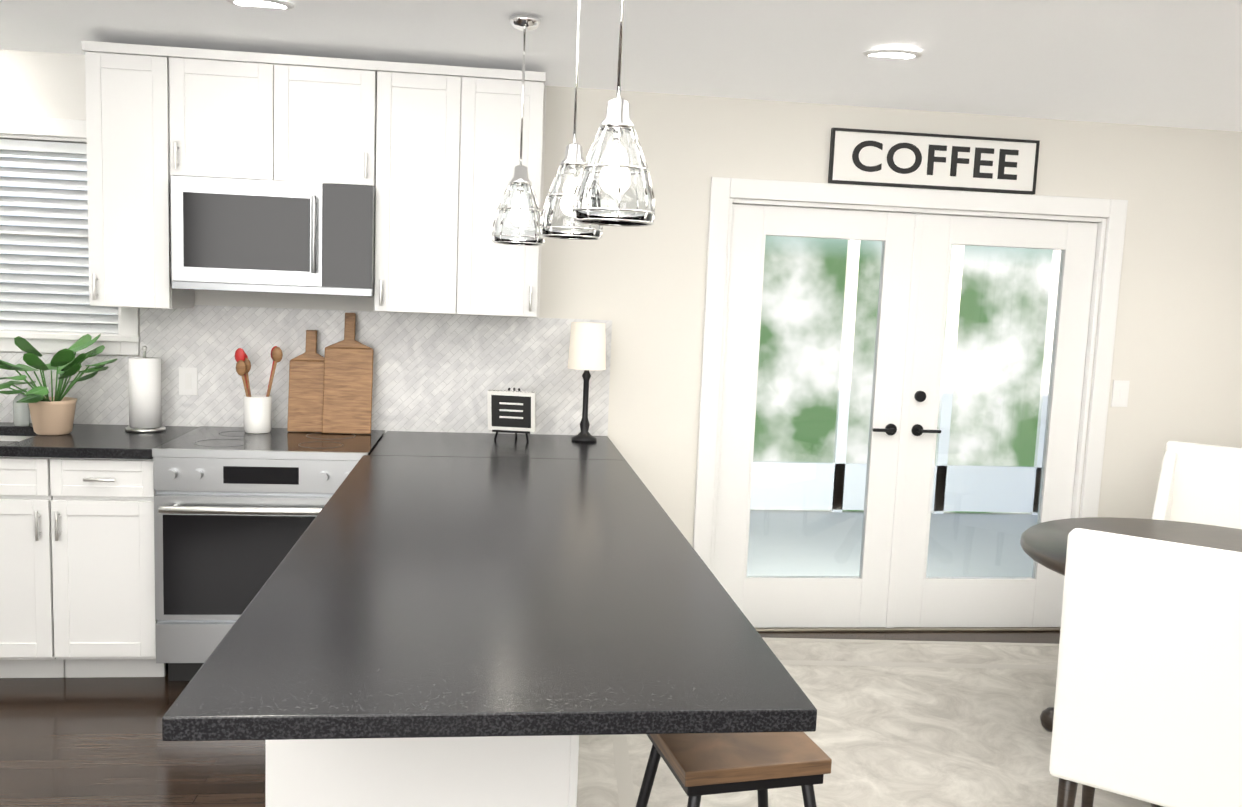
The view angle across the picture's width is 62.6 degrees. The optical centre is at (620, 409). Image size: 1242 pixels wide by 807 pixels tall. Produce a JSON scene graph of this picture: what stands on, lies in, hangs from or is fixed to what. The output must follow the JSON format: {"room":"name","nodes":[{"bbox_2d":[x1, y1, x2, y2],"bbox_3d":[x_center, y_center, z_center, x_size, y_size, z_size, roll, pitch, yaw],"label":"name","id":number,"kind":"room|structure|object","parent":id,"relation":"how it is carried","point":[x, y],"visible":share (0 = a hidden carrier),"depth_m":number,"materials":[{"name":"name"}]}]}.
{"room":"dining room and kitchen","nodes":[
{"label":"dining room and kitchen","id":0,"kind":"room"},
{"bbox_2d":[0,631,1059,806],"bbox_3d":[0.381,1.486,1.299,7.730,0.100,7.180,1,7,-7],"label":"floor","id":1,"kind":"structure","parent":0,"point":[84,742],"depth_m":3.36,"materials":[{"name":"brown wood"}]},
{"bbox_2d":[0,434,71,677],"bbox_3d":[-2.366,0.565,4.037,0.569,0.876,0.596,1,7,-7],"label":"base cabinet","id":2,"kind":"object","parent":1,"relation":"on","point":[36,539],"depth_m":3.77,"materials":[{"name":"white wood"}]},
{"bbox_2d":[68,457,165,677],"bbox_3d":[-1.990,0.575,4.085,0.425,0.876,0.596,1,7,-7],"label":"base cabinet","id":3,"kind":"object","parent":1,"relation":"on","point":[77,580],"depth_m":3.80,"materials":[{"name":"white wood"}]},
{"bbox_2d":[0,422,197,461],"bbox_3d":[-2.708,0.102,3.921,1.918,0.038,0.613,1,7,-7],"label":"countertop","id":4,"kind":"structure","parent":3,"relation":"on","point":[84,440],"depth_m":3.83,"materials":[{"name":"black stone"}]},
{"bbox_2d":[13,384,29,425],"bbox_3d":[-2.445,-0.023,4.156,0.060,0.176,0.070,1,7,-7],"label":"soap dispenser","id":5,"kind":"object","parent":4,"relation":"on","point":[21,414],"visible":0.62,"depth_m":4.14,"materials":[{"name":"white ceramic"}]},
{"bbox_2d":[0,334,116,434],"bbox_3d":[-2.208,-0.100,3.957,0.476,0.394,0.482,1,7,-7],"label":"potted plant","id":6,"kind":"object","parent":4,"relation":"on","point":[51,415],"visible":1,"depth_m":3.93,"materials":[{"name":"green plant"}]},
{"bbox_2d":[125,345,165,432],"bbox_3d":[-1.938,-0.088,4.156,0.150,0.347,0.150,1,7,-7],"label":"paper towel holder","id":7,"kind":"object","parent":4,"relation":"on","point":[144,372],"visible":1,"depth_m":4.11,"materials":[{"name":"white paper"}]},
{"bbox_2d":[152,426,384,680],"bbox_3d":[-1.384,0.575,4.104,0.770,0.919,0.695,1,7,-7],"label":"range","id":8,"kind":"object","parent":1,"relation":"on","point":[237,510],"visible":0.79,"depth_m":3.80,"materials":[{"name":"silver metal"}]},
{"bbox_2d":[235,346,282,433],"bbox_3d":[-1.494,-0.086,4.223,0.188,0.359,0.110,1,7,-7],"label":"utensil crock","id":9,"kind":"object","parent":8,"relation":"on","point":[257,414],"visible":1,"depth_m":4.19,"materials":[{"name":"white ceramic"}]},
{"bbox_2d":[287,313,373,433],"bbox_3d":[-1.221,-0.156,4.297,0.345,0.505,0.106,1,7,-7],"label":"cutting boards","id":10,"kind":"object","parent":8,"relation":"on","point":[330,391],"visible":1,"depth_m":4.29,"materials":[{"name":"brown wood"}]},
{"bbox_2d":[265,739,577,806],"bbox_3d":[-0.465,0.823,2.481,0.620,0.876,0.717,1,7,-7],"label":"base cabinet","id":11,"kind":"object","parent":1,"relation":"on","point":[415,772],"depth_m":2.12,"materials":[{"name":"white wood"}]},
{"bbox_2d":[162,431,816,742],"bbox_3d":[-0.366,0.301,3.030,0.990,0.038,2.998,1,7,-7],"label":"countertop","id":12,"kind":"structure","parent":11,"relation":"on","point":[453,585],"depth_m":1.98,"materials":[{"name":"black stone"}]},
{"bbox_2d":[487,388,535,441],"bbox_3d":[-0.463,0.018,4.311,0.206,0.223,0.171,1,7,-7],"label":"easel","id":13,"kind":"object","parent":12,"relation":"on","point":[513,411],"visible":1,"depth_m":4.26,"materials":[{"name":"black wood"}]},
{"bbox_2d":[568,322,605,442],"bbox_3d":[-0.148,-0.118,4.358,0.164,0.505,0.164,1,7,-7],"label":"table lamp","id":14,"kind":"object","parent":12,"relation":"on","point":[587,349],"visible":1,"depth_m":4.29,"materials":[{"name":"white fabric"}]},
{"bbox_2d":[636,732,831,806],"bbox_3d":[0.212,0.994,2.121,0.461,0.675,0.461,1,7,-15],"label":"bar stool","id":15,"kind":"object","parent":1,"relation":"on","point":[700,764],"visible":0.83,"depth_m":1.98,"materials":[{"name":"brown wood"}]},
{"bbox_2d":[577,637,1150,806],"bbox_3d":[1.676,1.230,3.471,3.960,0.012,2.540,2,7,-3],"label":"rug","id":16,"kind":"object","parent":1,"relation":"on","point":[902,723],"visible":0.31,"depth_m":3.68,"materials":[{"name":"carpet"}]},
{"bbox_2d":[1020,517,1241,806],"bbox_3d":[1.979,0.869,3.466,1.220,0.754,1.220,1,7,-7],"label":"dining table","id":17,"kind":"object","parent":16,"relation":"on","point":[1044,544],"visible":0.06,"depth_m":3.75,"materials":[{"name":"brown wood"}]},
{"bbox_2d":[1049,528,1241,806],"bbox_3d":[1.495,0.813,2.717,0.560,1.000,0.549,7,8,33],"label":"dining chair","id":18,"kind":"object","parent":16,"relation":"on","point":[1148,701],"visible":1,"depth_m":2.52,"materials":[{"name":"white fabric"}]},
{"bbox_2d":[1151,441,1241,528],"bbox_3d":[2.500,0.679,4.228,0.560,1.000,0.549,7,8,33],"label":"dining chair","id":19,"kind":"object","parent":16,"relation":"on","point":[1199,483],"visible":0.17,"depth_m":4.38,"materials":[{"name":"white fabric"}]},
{"bbox_2d":[0,49,1241,546],"bbox_3d":[0.013,-0.596,4.574,7.730,3.250,0.140,1,7,-7],"label":"wall","id":20,"kind":"structure","parent":0,"point":[1176,363],"depth_m":4.60,"materials":[{"name":"white paint"}]},
{"bbox_2d":[0,155,115,323],"bbox_3d":[-2.621,-0.728,4.259,1.048,0.778,0.035,1,7,-7],"label":"window","id":21,"kind":"structure","parent":20,"relation":"in","point":[44,216],"depth_m":4.27,"materials":[{"name":"white"}]},
{"bbox_2d":[0,139,118,333],"bbox_3d":[-2.614,-0.714,4.200,1.040,0.783,0.060,1,7,-7],"label":"window blinds","id":22,"kind":"object","parent":21,"relation":"attached to","point":[58,322],"visible":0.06,"depth_m":4.23,"materials":[{"name":"white plastic"}]},
{"bbox_2d":[0,115,139,355],"bbox_3d":[-2.614,-0.722,4.205,1.240,0.950,0.185,1,7,-7],"label":"window frame","id":23,"kind":"structure","parent":20,"relation":"attached to","point":[126,342],"depth_m":4.20,"materials":[{"name":"white wood"}]},
{"bbox_2d":[82,41,193,308],"bbox_3d":[-1.900,-0.904,4.053,0.297,0.984,0.333,1,7,-7],"label":"upper cabinet","id":24,"kind":"object","parent":20,"relation":"attached to","point":[127,86],"depth_m":3.89,"materials":[{"name":"white wood"}]},
{"bbox_2d":[179,367,197,394],"bbox_3d":[-1.829,-0.120,4.314,0.075,0.115,0.008,1,7,-7],"label":"switch plate","id":25,"kind":"object","parent":20,"relation":"attached to","point":[188,381],"depth_m":4.31,"materials":[{"name":"white plastic"}]},
{"bbox_2d":[170,47,293,180],"bbox_3d":[-1.521,-1.147,4.072,0.440,0.474,0.333,1,7,-7],"label":"upper cabinet","id":26,"kind":"object","parent":20,"relation":"attached to","point":[230,110],"depth_m":3.91,"materials":[{"name":"white wood"}]},
{"bbox_2d":[171,175,375,295],"bbox_3d":[-1.358,-0.684,4.086,0.747,0.425,0.437,1,7,-7],"label":"microwave","id":27,"kind":"object","parent":26,"relation":"attached to","point":[233,234],"visible":0.96,"depth_m":3.92,"materials":[{"name":"silver metal"}]},
{"bbox_2d":[0,305,611,435],"bbox_3d":[-1.869,-0.179,4.311,3.668,0.530,0.010,1,7,-7],"label":"tile backsplash","id":28,"kind":"structure","parent":20,"relation":"attached to","point":[439,372],"depth_m":4.40,"materials":[{"name":"tile"}]},
{"bbox_2d":[290,55,377,188],"bbox_3d":[-1.197,-1.139,4.113,0.439,0.474,0.333,1,7,-7],"label":"upper cabinet","id":29,"kind":"object","parent":20,"relation":"attached to","point":[334,101],"depth_m":3.96,"materials":[{"name":"white wood"}]},
{"bbox_2d":[374,61,481,314],"bbox_3d":[-0.797,-0.885,4.194,0.381,0.964,0.333,1,7,-7],"label":"upper cabinet","id":30,"kind":"object","parent":20,"relation":"attached to","point":[430,153],"depth_m":4.03,"materials":[{"name":"white wood"}]},
{"bbox_2d":[474,68,545,316],"bbox_3d":[-0.531,-0.878,4.229,0.381,0.964,0.333,1,7,-7],"label":"upper cabinet","id":31,"kind":"object","parent":20,"relation":"attached to","point":[505,276],"depth_m":4.07,"materials":[{"name":"white wood"}]},
{"bbox_2d":[713,204,1097,631],"bbox_3d":[1.322,0.076,4.806,1.760,1.968,0.148,1,7,-7],"label":"doors","id":32,"kind":"structure","parent":20,"relation":"in","point":[901,404],"depth_m":4.79,"materials":[{"name":"white wood"}]},
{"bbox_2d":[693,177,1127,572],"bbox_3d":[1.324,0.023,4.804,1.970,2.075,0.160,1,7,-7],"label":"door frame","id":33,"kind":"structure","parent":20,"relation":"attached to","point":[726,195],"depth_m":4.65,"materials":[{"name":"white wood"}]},
{"bbox_2d":[828,128,1039,194],"bbox_3d":[1.415,-1.119,4.602,0.974,0.239,0.024,1,7,-7],"label":"coffee sign","id":34,"kind":"object","parent":20,"relation":"attached to","point":[920,160],"visible":1,"depth_m":4.59,"materials":[{"name":"white wood"}]},
{"bbox_2d":[1111,380,1129,406],"bbox_3d":[2.378,-0.076,4.858,0.080,0.125,0.009,1,7,-7],"label":"switch plate","id":35,"kind":"object","parent":20,"relation":"attached to","point":[1120,391],"depth_m":4.86,"materials":[{"name":"white plastic"}]},
{"bbox_2d":[0,0,1241,131],"bbox_3d":[0.495,-1.282,0.978,7.730,0.658,7.180,1,7,-7],"label":"ceiling","id":36,"kind":"structure","parent":0,"point":[1171,63],"depth_m":3.76,"materials":[{"name":"white paint"}]},
{"bbox_2d":[226,0,293,9],"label":"recessed light","id":37,"kind":"object","parent":36,"relation":"in","point":[259,3],"depth_m":3.44,"materials":[{"name":"white plastic"}]},
{"bbox_2d":[492,14,545,245],"bbox_3d":[-0.347,-0.969,3.570,0.190,0.771,0.190,1,7,-7],"label":"pendant light","id":38,"kind":"object","parent":36,"relation":"hanging from","point":[517,220],"visible":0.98,"depth_m":3.54,"materials":[{"name":"silver metal"}]},
{"bbox_2d":[540,0,602,239],"bbox_3d":[-0.132,-0.915,2.984,0.190,0.817,0.190,1,7,-7],"label":"pendant light","id":39,"kind":"object","parent":36,"relation":"hanging from","point":[557,221],"visible":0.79,"depth_m":2.97,"materials":[{"name":"clear glass"}]},
{"bbox_2d":[572,0,654,225],"bbox_3d":[0.001,-0.854,2.257,0.190,0.872,0.190,1,7,-7],"label":"pendant light","id":40,"kind":"object","parent":36,"relation":"hanging from","point":[614,189],"visible":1,"depth_m":2.24,"materials":[{"name":"clear glass"}]},
{"bbox_2d":[862,49,921,59],"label":"recessed light","id":41,"kind":"object","parent":36,"relation":"in","point":[890,53],"depth_m":3.75,"materials":[{"name":"white plastic"}]}
]}

